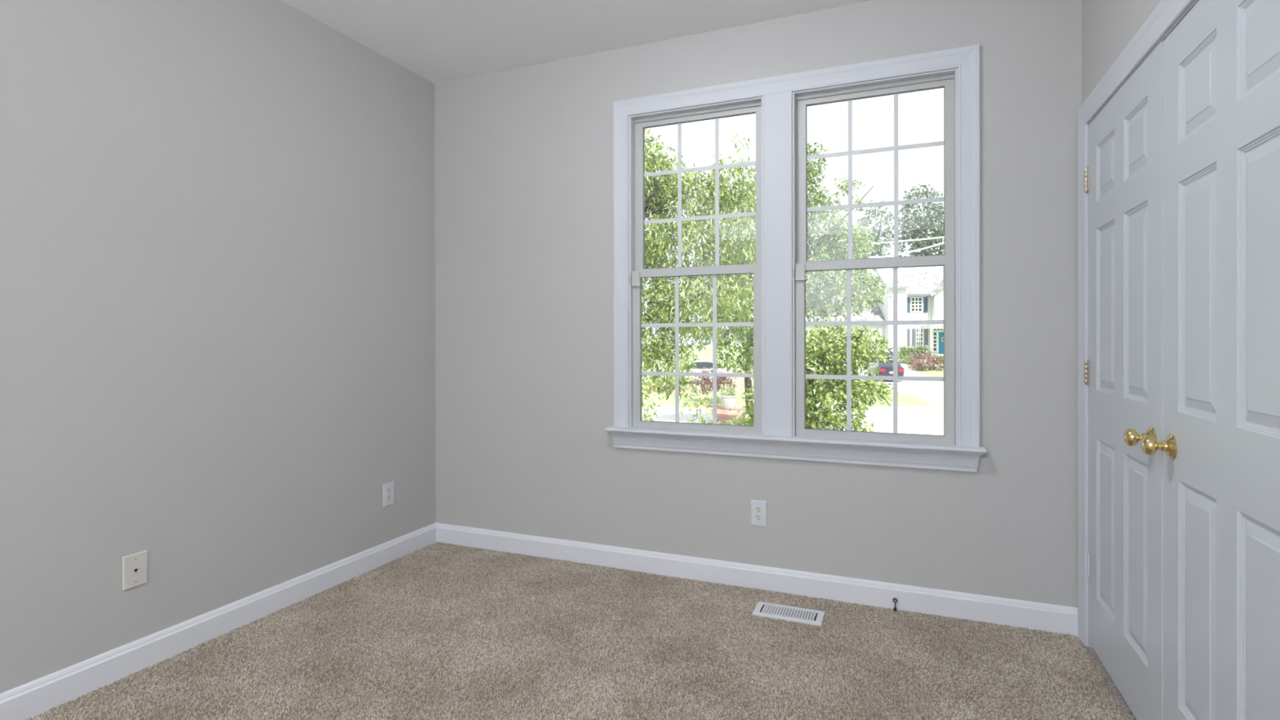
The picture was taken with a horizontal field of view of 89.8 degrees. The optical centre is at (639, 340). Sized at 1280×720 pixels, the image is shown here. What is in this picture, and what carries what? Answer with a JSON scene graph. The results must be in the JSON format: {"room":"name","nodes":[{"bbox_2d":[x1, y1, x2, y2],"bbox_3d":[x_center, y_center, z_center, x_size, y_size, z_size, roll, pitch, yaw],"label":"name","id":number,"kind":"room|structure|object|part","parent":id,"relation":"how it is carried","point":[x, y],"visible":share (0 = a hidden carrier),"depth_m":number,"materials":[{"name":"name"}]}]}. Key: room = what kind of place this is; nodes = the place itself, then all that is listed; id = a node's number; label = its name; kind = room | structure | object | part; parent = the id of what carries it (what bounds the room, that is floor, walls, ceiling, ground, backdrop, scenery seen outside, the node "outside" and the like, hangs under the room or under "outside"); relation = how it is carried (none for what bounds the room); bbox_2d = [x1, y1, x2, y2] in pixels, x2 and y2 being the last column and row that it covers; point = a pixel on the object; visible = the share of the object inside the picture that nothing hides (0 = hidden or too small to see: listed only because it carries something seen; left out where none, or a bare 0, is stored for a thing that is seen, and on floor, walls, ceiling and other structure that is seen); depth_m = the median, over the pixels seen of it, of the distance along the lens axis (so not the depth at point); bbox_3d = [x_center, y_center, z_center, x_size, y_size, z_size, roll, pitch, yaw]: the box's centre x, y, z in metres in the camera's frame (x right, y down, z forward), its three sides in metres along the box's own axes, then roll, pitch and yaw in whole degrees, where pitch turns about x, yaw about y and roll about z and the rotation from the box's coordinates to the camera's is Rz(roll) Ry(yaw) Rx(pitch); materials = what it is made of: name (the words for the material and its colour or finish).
{"room":"empty bedroom","nodes":[
{"label":"empty bedroom","id":0,"kind":"room"},
{"bbox_2d":[0,0,435,693],"bbox_3d":[-2.550,-0.062,0.837,0.140,2.948,6.880,0,0,22],"label":"wall","id":1,"kind":"structure","parent":0,"point":[217,217],"depth_m":2.56,"materials":[{"name":"grey paint"}]},
{"bbox_2d":[122,550,147,591],"bbox_3d":[-1.848,0.840,2.352,0.007,0.122,0.081,0,0,22],"label":"phone jack","id":2,"kind":"object","parent":1,"relation":"attached to","point":[135,566],"visible":1,"depth_m":2.35,"materials":[{"name":"white plastic"}]},
{"bbox_2d":[0,522,435,719],"bbox_3d":[-2.475,1.161,0.810,0.016,0.114,6.600,0,0,22],"label":"baseboard","id":3,"kind":"structure","parent":1,"relation":"attached to","point":[25,701],"depth_m":2.51,"materials":[{"name":"white paint"}]},
{"bbox_2d":[382,481,394,506],"bbox_3d":[-1.372,0.838,3.509,0.008,0.122,0.077,0,0,22],"label":"wall outlet","id":4,"kind":"object","parent":1,"relation":"attached to","point":[388,488],"visible":1,"depth_m":3.50,"materials":[{"name":"white plastic"}]},
{"bbox_2d":[386,494,391,501],"bbox_3d":[-1.370,0.857,3.508,0.003,0.028,0.034,0,0,22],"label":"receptacle","id":5,"kind":"object","parent":4,"relation":"attached to","point":[388,496],"depth_m":3.51,"materials":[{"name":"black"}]},
{"bbox_2d":[386,487,391,493],"bbox_3d":[-1.370,0.818,3.508,0.003,0.028,0.034,0,0,22],"label":"receptacle","id":6,"kind":"object","parent":4,"relation":"attached to","point":[388,489],"depth_m":3.51,"materials":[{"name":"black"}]},
{"bbox_2d":[281,0,872,84],"bbox_3d":[-0.647,-1.662,0.051,4.979,0.250,7.600,0,0,22],"label":"ceiling","id":7,"kind":"structure","parent":0,"point":[438,41],"depth_m":3.12,"materials":[{"name":"white paint"}]},
{"bbox_2d":[31,551,1136,719],"bbox_3d":[-0.641,1.313,-0.018,4.319,0.195,6.740,0,0,22],"label":"floor","id":8,"kind":"structure","parent":0,"point":[1122,704],"depth_m":2.26,"materials":[{"name":"beige carpet"}]},
{"bbox_2d":[26,541,1126,719],"bbox_3d":[-0.157,1.206,2.167,3.254,0.008,2.309,0,0,22],"label":"carpet","id":9,"kind":"structure","parent":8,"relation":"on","point":[443,574],"depth_m":2.42,"materials":[{"name":"beige carpet"}]},
{"bbox_2d":[751,601,825,626],"bbox_3d":[0.655,1.200,2.830,0.295,0.014,0.142,0,0,22],"label":"floor vent","id":10,"kind":"object","parent":8,"relation":"in","point":[788,613],"visible":1,"depth_m":2.82,"materials":[{"name":"white metal"}]},
{"bbox_2d":[434,0,1081,607],"bbox_3d":[0.726,-0.073,3.130,4.179,2.948,0.130,0,0,22],"label":"wall","id":11,"kind":"structure","parent":0,"point":[524,343],"depth_m":3.17,"materials":[{"name":"grey paint"}]},
{"bbox_2d":[628,96,763,434],"bbox_3d":[0.294,-0.346,3.304,0.720,1.693,0.131,0,0,22],"label":"window","id":12,"kind":"structure","parent":11,"relation":"in","point":[637,124],"depth_m":3.31,"materials":[{"name":"white paint"}]},
{"bbox_3d":[0.283,0.043,3.277,0.686,0.828,0.030,0,0,22],"label":"sash","id":13,"kind":"part","parent":12,"relation":"part of","materials":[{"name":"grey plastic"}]},
{"bbox_3d":[0.293,-0.762,3.301,0.690,0.829,0.042,0,0,22],"label":"sash","id":14,"kind":"part","parent":12,"relation":"part of","materials":[{"name":"grey plastic"}]},
{"bbox_2d":[435,522,1077,636],"bbox_3d":[0.284,1.149,3.236,3.279,0.114,0.016,0,0,22],"label":"baseboard","id":15,"kind":"structure","parent":11,"relation":"attached to","point":[1058,619],"depth_m":3.06,"materials":[{"name":"white paint"}]},
{"bbox_2d":[892,597,897,611],"bbox_3d":[1.137,1.176,2.862,0.020,0.059,0.021,0,0,22],"label":"door stop","id":16,"kind":"object","parent":15,"relation":"attached to","point":[895,600],"visible":1,"depth_m":2.86,"materials":[{"name":"brown metal"}]},
{"bbox_2d":[751,499,766,526],"bbox_3d":[0.577,0.838,3.119,0.077,0.122,0.008,0,0,22],"label":"wall outlet","id":17,"kind":"object","parent":11,"relation":"attached to","point":[758,508],"visible":1,"depth_m":3.12,"materials":[{"name":"white plastic"}]},
{"bbox_2d":[755,514,762,520],"bbox_3d":[0.576,0.858,3.117,0.034,0.028,0.003,0,0,22],"label":"receptacle","id":18,"kind":"object","parent":17,"relation":"attached to","point":[757,517],"depth_m":3.12,"materials":[{"name":"white plastic"}]},
{"bbox_2d":[755,506,762,512],"bbox_3d":[0.576,0.818,3.117,0.034,0.028,0.003,0,0,22],"label":"receptacle","id":19,"kind":"object","parent":17,"relation":"attached to","point":[757,508],"depth_m":3.12,"materials":[{"name":"white plastic"}]},
{"bbox_2d":[604,426,986,455],"bbox_3d":[0.649,0.471,3.068,1.778,0.034,0.082,0,0,22],"label":"window sill","id":20,"kind":"structure","parent":11,"relation":"attached to","point":[696,434],"depth_m":2.99,"materials":[{"name":"white paint"}]},
{"bbox_2d":[611,44,980,472],"bbox_3d":[0.677,-0.351,3.135,1.734,1.832,0.152,0,0,22],"label":"window","id":21,"kind":"structure","parent":11,"relation":"in","point":[948,79],"depth_m":3.02,"materials":[{"name":"white paint"}]},
{"bbox_3d":[1.076,-0.762,2.980,0.690,0.829,0.042,0,0,22],"label":"sash","id":22,"kind":"part","parent":21,"relation":"part of","materials":[{"name":"grey plastic"}]},
{"bbox_3d":[1.067,0.042,2.955,0.686,0.828,0.030,0,0,22],"label":"sash","id":23,"kind":"part","parent":21,"relation":"part of","materials":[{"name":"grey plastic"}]},
{"bbox_2d":[1081,0,1195,646],"bbox_3d":[0.604,-0.064,-0.457,0.120,2.948,6.600,0,0,22],"label":"wall","id":24,"kind":"structure","parent":0,"point":[1108,26],"depth_m":2.35,"materials":[{"name":"grey paint"}]},
{"bbox_2d":[1084,40,1163,719],"bbox_3d":[1.604,0.169,2.178,0.103,2.029,0.781,0,0,22],"label":"door","id":25,"kind":"structure","parent":24,"relation":"in","point":[1123,180],"depth_m":2.08,"materials":[{"name":"grey paint"}]},
{"bbox_3d":[1.458,0.285,1.894,0.048,0.053,0.053,0,0,22],"label":"knob","id":26,"kind":"part","parent":25,"relation":"part of","materials":[{"name":"gold metal"}]},
{"bbox_2d":[1077,0,1199,647],"bbox_3d":[1.518,0.136,1.792,0.138,2.144,1.724,0,0,22],"label":"door frame","id":27,"kind":"structure","parent":24,"relation":"attached to","point":[1166,14],"depth_m":2.53,"materials":[{"name":"white paint"}]},
{"bbox_2d":[1140,0,1279,719],"bbox_3d":[1.312,0.173,1.460,0.103,2.026,0.768,0,0,22],"label":"door","id":28,"kind":"structure","parent":24,"relation":"in","point":[1220,446],"depth_m":1.47,"materials":[{"name":"grey paint"}]},
{"bbox_3d":[1.407,0.288,1.762,0.048,0.053,0.053,0,0,22],"label":"knob","id":29,"kind":"part","parent":28,"relation":"part of","materials":[{"name":"gold metal"}]},
{"label":"outside","id":30,"kind":"structure","parent":0,"visible":0},
{"bbox_2d":[857,361,943,407],"bbox_3d":[18.080,2.181,42.755,6.766,1.367,30.324,0,0,6],"label":"driveway","id":31,"kind":"structure","parent":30,"point":[931,392],"depth_m":39.68,"materials":[{"name":"concrete"}]},
{"bbox_2d":[866,351,893,365],"bbox_3d":[19.900,1.506,52.986,1.864,1.505,4.595,0,0,10],"label":"sedan","id":32,"kind":"object","parent":31,"relation":"on","point":[891,353],"visible":0.04,"depth_m":51.61,"materials":[{"name":"grey paint"}]},
{"bbox_3d":[19.859,1.070,52.756,1.600,0.520,3.000,0,0,10],"label":"cabin glass","id":33,"kind":"part","parent":32,"relation":"part of","materials":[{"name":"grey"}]},
{"bbox_2d":[867,359,904,381],"bbox_3d":[17.751,2.047,46.487,1.864,1.505,4.595,0,0,10],"label":"sedan","id":34,"kind":"object","parent":31,"relation":"on","point":[882,368],"visible":0.52,"depth_m":44.76,"materials":[{"name":"grey paint"}]},
{"bbox_3d":[17.710,1.610,46.257,1.600,0.520,3.000,0,0,10],"label":"cabin glass","id":35,"kind":"part","parent":34,"relation":"part of","materials":[{"name":"grey glass"}]},
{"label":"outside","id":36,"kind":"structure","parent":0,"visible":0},
{"bbox_2d":[641,346,943,407],"bbox_3d":[15.004,2.056,72.505,190.028,1.500,181.847,0,0,22],"label":"ground","id":37,"kind":"structure","parent":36,"point":[904,400],"depth_m":35.85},
{"bbox_2d":[641,386,693,392],"bbox_3d":[0.556,2.910,38.148,6.167,0.001,5.438,0,0,22],"label":"mulch bed","id":38,"kind":"object","parent":37,"relation":"on","point":[690,391],"visible":0.18,"depth_m":37.60,"materials":[{"name":"brown soil"}]},
{"bbox_2d":[668,360,733,383],"bbox_3d":[4.122,2.103,44.003,4.595,1.505,1.864,0,0,5],"label":"sedan","id":39,"kind":"object","parent":37,"relation":"on","point":[700,364],"visible":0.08,"depth_m":43.21,"materials":[{"name":"white paint"}]},
{"bbox_3d":[4.353,1.665,43.982,3.000,0.520,1.600,0,0,5],"label":"cabin glass","id":40,"kind":"part","parent":39,"relation":"part of","materials":[{"name":"grey glass"}]},
{"bbox_2d":[687,367,737,395],"bbox_3d":[3.517,1.981,31.231,2.542,1.565,1.405,0,0,-14],"label":"shrub","id":41,"kind":"object","parent":37,"relation":"on","point":[705,381],"visible":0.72,"depth_m":31.02,"materials":[{"name":"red plant"}]},
{"bbox_2d":[702,416,750,425],"bbox_3d":[1.776,1.685,12.187,1.306,0.486,0.726,0,0,11],"label":"shrub","id":42,"kind":"object","parent":37,"relation":"on","point":[735,422],"visible":0.02,"depth_m":12.20,"materials":[{"name":"green plant"}]},
{"bbox_2d":[704,404,823,425],"bbox_3d":[4.756,2.928,25.933,6.250,0.001,7.840,0,0,22],"label":"mulch bed","id":43,"kind":"object","parent":37,"relation":"on","point":[722,415],"visible":0.2,"depth_m":25.93,"materials":[{"name":"brown soil"}]},
{"bbox_2d":[702,393,722,406],"bbox_3d":[3.421,2.726,28.687,1.319,0.690,0.811,0,0,-35],"label":"plant","id":44,"kind":"object","parent":43,"relation":"on","point":[717,396],"visible":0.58,"depth_m":28.59,"materials":[{"name":"green plant"}]},
{"bbox_2d":[720,387,737,409],"bbox_3d":[3.781,2.474,27.543,0.768,0.903,0.819,0,0,0],"label":"potted plant","id":45,"kind":"object","parent":43,"relation":"on","point":[728,401],"visible":0.99,"depth_m":27.27,"materials":[{"name":"green plant"}]},
{"bbox_2d":[672,246,811,420],"bbox_3d":[3.462,-0.216,21.655,4.914,6.371,3.063,0,0,22],"label":"broadleaf tree","id":46,"kind":"object","parent":43,"relation":"on","point":[747,352],"visible":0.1,"depth_m":21.35,"materials":[{"name":"green plant"}]},
{"bbox_2d":[728,316,893,431],"bbox_3d":[2.278,1.314,8.465,2.138,3.344,1.364,0,0,19],"label":"shrub","id":47,"kind":"object","parent":37,"relation":"on","point":[817,356],"visible":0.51,"depth_m":8.27,"materials":[{"name":"green plant"}]},
{"bbox_2d":[807,200,899,284],"bbox_3d":[25.973,-8.053,79.761,11.593,18.642,8.315,0,0,22],"label":"broadleaf tree","id":48,"kind":"object","parent":37,"relation":"on","point":[888,230],"visible":0.15,"depth_m":78.97,"materials":[{"name":"green plant"}]},
{"bbox_2d":[805,256,943,356],"bbox_3d":[22.894,-3.374,62.091,22.400,9.580,9.700,0,0,0],"label":"house","id":49,"kind":"structure","parent":37,"relation":"on","point":[920,289],"depth_m":58.93,"materials":[{"name":"grey"}]},
{"bbox_2d":[906,328,910,346],"bbox_3d":[24.635,-0.329,58.966,0.310,1.600,0.065,0,0,0],"label":"shutter","id":50,"kind":"object","parent":49,"relation":"hanging from","point":[908,330],"depth_m":58.95,"materials":[{"name":"grey"}]},
{"bbox_2d":[906,297,910,312],"bbox_3d":[24.624,-3.289,58.959,0.340,1.380,0.065,0,0,0],"label":"shutter","id":51,"kind":"object","parent":49,"relation":"hanging from","point":[908,298],"depth_m":58.95,"materials":[{"name":"blue wood"}]},
{"bbox_2d":[911,328,915,346],"bbox_3d":[25.150,-0.330,58.966,0.320,1.600,0.065,0,0,0],"label":"shutter","id":52,"kind":"object","parent":49,"relation":"hanging from","point":[913,331],"depth_m":58.95,"materials":[{"name":"grey"}]},
{"bbox_3d":[25.394,-3.331,58.979,0.900,1.200,0.015,0,0,0],"label":"pane","id":53,"kind":"part","parent":49,"relation":"part of","materials":[{"name":"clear glass"}]},
{"bbox_3d":[25.660,-0.351,58.986,0.520,1.500,0.015,0,0,0],"label":"pane","id":54,"kind":"part","parent":49,"relation":"part of","materials":[{"name":"clear glass"}]},
{"bbox_2d":[923,297,927,312],"bbox_3d":[26.234,-3.292,58.959,0.360,1.380,0.065,0,0,0],"label":"shutter","id":55,"kind":"object","parent":49,"relation":"hanging from","point":[925,299],"depth_m":58.95,"materials":[{"name":"blue wood"}]},
{"bbox_2d":[924,328,928,346],"bbox_3d":[26.290,-0.333,58.966,0.320,1.600,0.065,0,0,0],"label":"shutter","id":56,"kind":"object","parent":49,"relation":"hanging from","point":[926,331],"depth_m":58.95,"materials":[{"name":"grey"}]},
{"bbox_3d":[27.221,0.065,59.287,0.240,1.700,0.015,0,0,0],"label":"pane","id":57,"kind":"part","parent":49,"relation":"part of","materials":[{"name":"clear glass"}]},
{"bbox_3d":[28.021,0.154,59.250,1.200,2.120,0.100,0,0,0],"label":"door frame","id":58,"kind":"part","parent":49,"relation":"part of","materials":[{"name":"white wood"}]},
{"bbox_3d":[28.021,0.189,59.258,1.000,2.030,0.065,0,0,0],"label":"door","id":59,"kind":"part","parent":49,"relation":"part of","materials":[{"name":"teal paint"}]},
{"bbox_2d":[897,351,915,364],"bbox_3d":[22.618,1.684,54.871,2.035,1.500,1.351,0,0,5],"label":"shrub","id":60,"kind":"object","parent":37,"relation":"on","point":[907,360],"visible":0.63,"depth_m":54.74,"materials":[{"name":"green plant"}]},
{"bbox_2d":[897,343,935,358],"bbox_3d":[24.376,1.035,56.942,3.244,1.693,1.309,0,0,2],"label":"clipped hedge","id":61,"kind":"object","parent":37,"relation":"on","point":[913,350],"visible":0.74,"depth_m":56.76,"materials":[{"name":"green plant"}]},
{"bbox_2d":[890,183,943,257],"bbox_3d":[39.764,-10.202,88.200,10.202,22.847,8.348,0,0,22],"label":"broadleaf tree","id":62,"kind":"object","parent":37,"relation":"on","point":[927,224],"visible":0.45,"depth_m":87.14,"materials":[{"name":"green plant"}]},
{"bbox_2d":[906,350,943,371],"bbox_3d":[23.434,1.718,52.387,3.322,1.926,2.738,0,0,22],"label":"shrub","id":63,"kind":"object","parent":37,"relation":"on","point":[918,366],"visible":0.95,"depth_m":52.17,"materials":[{"name":"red plant"}]},
{"bbox_2d":[930,352,943,363],"bbox_3d":[25.906,1.648,55.170,2.013,1.246,1.442,0,0,-11],"label":"shrub","id":64,"kind":"object","parent":37,"relation":"on","point":[940,356],"visible":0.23,"depth_m":55.02,"materials":[{"name":"green plant"}]},
{"bbox_3d":[2.990,-5.390,75.987,1.800,13.620,0.331,0,0,0],"label":"utility pole","id":65,"kind":"object","parent":37,"relation":"on","visible":0},
{"bbox_2d":[675,236,943,246],"bbox_3d":[18.283,-11.019,71.857,31.642,1.127,0.198,0,0,15],"label":"overhead wire","id":66,"kind":"object","parent":65,"relation":"attached to","point":[937,237],"visible":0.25,"depth_m":69.05,"materials":[{"name":"white"}]},
{"bbox_3d":[33.591,-5.228,67.987,1.800,13.220,0.331,0,0,0],"label":"utility pole","id":67,"kind":"object","parent":37,"relation":"on","visible":0},
{"bbox_2d":[884,242,943,257],"bbox_3d":[28.534,-9.535,64.947,11.694,2.892,0.361,0,0,-31],"label":"overhead wire","id":68,"kind":"object","parent":67,"relation":"attached to","point":[917,250],"visible":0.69,"depth_m":64.55,"materials":[{"name":"white"}]},
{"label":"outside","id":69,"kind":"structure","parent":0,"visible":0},
{"bbox_2d":[641,406,943,435],"bbox_3d":[1.773,2.954,19.674,35.729,0.001,31.711,0,0,22],"label":"street","id":70,"kind":"structure","parent":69,"point":[916,420],"depth_m":24.39,"materials":[{"name":"grey asphalt"}]},
{"bbox_2d":[641,128,755,425],"bbox_3d":[0.130,-0.201,10.100,4.312,6.379,1.880,0,0,4],"label":"broadleaf tree","id":71,"kind":"object","parent":70,"relation":"on","point":[727,199],"visible":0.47,"depth_m":9.79,"materials":[{"name":"green plant"}]},
{"bbox_2d":[699,141,893,344],"bbox_3d":[3.369,-0.727,13.900,4.204,7.400,2.261,0,0,8],"label":"broadleaf tree","id":72,"kind":"object","parent":70,"relation":"on","point":[832,281],"visible":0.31,"depth_m":13.75,"materials":[{"name":"green plant"}]}
]}

